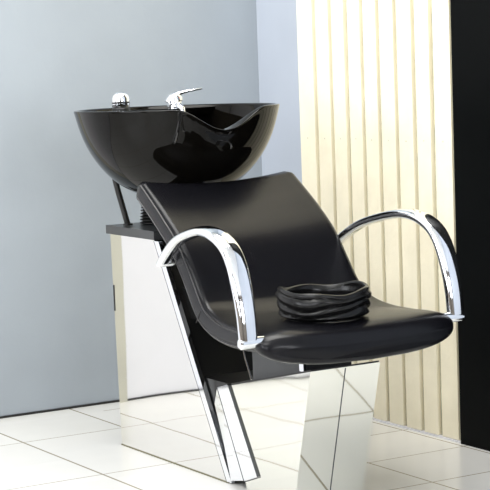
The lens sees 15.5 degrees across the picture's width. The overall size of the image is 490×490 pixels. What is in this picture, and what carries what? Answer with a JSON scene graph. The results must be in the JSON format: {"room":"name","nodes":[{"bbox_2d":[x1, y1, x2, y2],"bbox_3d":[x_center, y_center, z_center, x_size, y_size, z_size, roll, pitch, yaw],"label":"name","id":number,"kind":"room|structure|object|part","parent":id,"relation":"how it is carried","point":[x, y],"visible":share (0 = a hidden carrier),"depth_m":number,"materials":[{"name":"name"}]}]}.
{"room":"salon","nodes":[
{"label":"salon","id":0,"kind":"room"},
{"bbox_2d":[0,0,261,415],"bbox_3d":[-1.878,-0.647,5.039,4.634,2.600,0.120,-5,7,-30],"label":"wall","id":1,"kind":"structure","parent":0,"point":[59,58],"depth_m":5.80,"materials":[{"name":"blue paint"}]},
{"bbox_2d":[0,400,119,418],"bbox_3d":[-1.800,0.646,5.116,4.394,0.007,0.006,-5,7,-30],"label":"baseboard","id":2,"kind":"structure","parent":1,"relation":"attached to","point":[112,401],"depth_m":5.82,"materials":[{"name":"black plastic"}]},
{"bbox_2d":[0,402,489,489],"bbox_3d":[-0.042,0.935,2.188,4.634,0.100,7.100,-5,7,-30],"label":"floor","id":3,"kind":"structure","parent":0,"point":[81,448],"depth_m":4.98,"materials":[{"name":"white tile"}]},
{"bbox_2d":[74,87,465,489],"bbox_3d":[0.002,0.099,4.800,0.686,1.031,1.236,-5,7,-30],"label":"chair","id":4,"kind":"object","parent":3,"relation":"on","point":[214,382],"visible":0.98,"depth_m":4.73,"materials":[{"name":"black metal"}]},
{"bbox_3d":[-0.353,-0.132,5.152,0.061,0.159,0.028,-5,7,-30],"label":"support rod","id":5,"kind":"part","parent":4,"relation":"part of","materials":[{"name":"black plastic"}]},
{"bbox_3d":[-0.195,0.044,4.614,0.057,0.020,0.020,-5,7,-30],"label":"arm mount","id":6,"kind":"part","parent":4,"relation":"part of","materials":[{"name":"silver metal"}]},
{"bbox_2d":[74,103,279,192],"bbox_3d":[-0.190,-0.261,5.043,0.575,0.250,0.558,-5,7,-30],"label":"basin","id":7,"kind":"object","parent":4,"relation":"in","point":[172,147],"depth_m":4.84,"materials":[{"name":"black ceramic"}]},
{"bbox_2d":[165,87,201,111],"bbox_3d":[-0.170,-0.414,5.174,0.110,0.074,0.088,-5,7,-30],"label":"tap","id":8,"kind":"object","parent":4,"relation":"on","point":[174,100],"depth_m":5.16,"materials":[{"name":"silver metal"}]},
{"bbox_3d":[-0.138,0.306,4.847,0.013,0.612,0.380,-5,7,-30],"label":"edge rail","id":9,"kind":"part","parent":4,"relation":"part of","materials":[{"name":"silver metal"}]},
{"bbox_3d":[-0.109,0.079,4.388,0.056,0.258,0.506,-5,7,-27],"label":"armrest","id":10,"kind":"part","parent":4,"relation":"part of","materials":[{"name":"silver metal"}]},
{"bbox_3d":[-0.031,0.303,4.860,0.181,0.608,0.470,-5,7,-30],"label":"panel","id":11,"kind":"part","parent":4,"relation":"part of","materials":[{"name":"black plastic"}]},
{"bbox_3d":[0.029,0.292,4.591,0.062,0.095,0.045,-5,7,-30],"label":"release rod","id":12,"kind":"part","parent":4,"relation":"part of","materials":[{"name":"silver metal"}]},
{"bbox_3d":[0.079,0.029,4.635,0.525,0.392,0.656,-5,7,-30],"label":"backrest","id":13,"kind":"part","parent":4,"relation":"part of","materials":[{"name":"black leather"}]},
{"bbox_2d":[275,281,371,322],"bbox_3d":[0.195,0.136,4.397,0.239,0.080,0.237,-5,7,-30],"label":"bowl","id":14,"kind":"object","parent":4,"relation":"on","point":[345,301],"visible":1,"depth_m":4.31,"materials":[{"name":"black plastic"}]},
{"bbox_3d":[0.195,0.215,4.470,0.563,0.093,0.442,-5,7,-30],"label":"seat","id":15,"kind":"part","parent":4,"relation":"part of","materials":[{"name":"black leather"}]},
{"bbox_3d":[0.389,0.031,4.683,0.056,0.258,0.506,-6,7,-34],"label":"armrest","id":16,"kind":"part","parent":4,"relation":"part of","materials":[{"name":"silver metal"}]},
{"bbox_2d":[256,0,301,182],"bbox_3d":[1.878,-0.589,3.145,0.120,2.600,6.980,-5,7,-30],"label":"wall","id":17,"kind":"structure","parent":0,"point":[276,19],"depth_m":6.01,"materials":[{"name":"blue paint"}]},
{"bbox_2d":[296,0,460,439],"bbox_3d":[0.416,-0.762,5.357,0.116,2.600,0.806,-5,7,-30],"label":"vertical blinds","id":18,"kind":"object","parent":17,"relation":"attached to","point":[376,99],"depth_m":5.32,"materials":[{"name":"beige fabric"}]},
{"bbox_2d":[373,417,460,442],"bbox_3d":[0.460,0.529,5.488,0.120,0.004,0.806,-5,7,-30],"label":"baseboard","id":19,"kind":"structure","parent":17,"relation":"attached to","point":[375,419],"depth_m":5.29,"materials":[{"name":"white paint"}]},
{"bbox_2d":[450,0,489,450],"bbox_3d":[0.817,-0.707,4.680,0.124,2.600,0.771,-5,7,-30],"label":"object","id":20,"kind":"structure","parent":17,"relation":"attached to","point":[470,19],"depth_m":4.98,"materials":[{"name":"black"}]}
]}

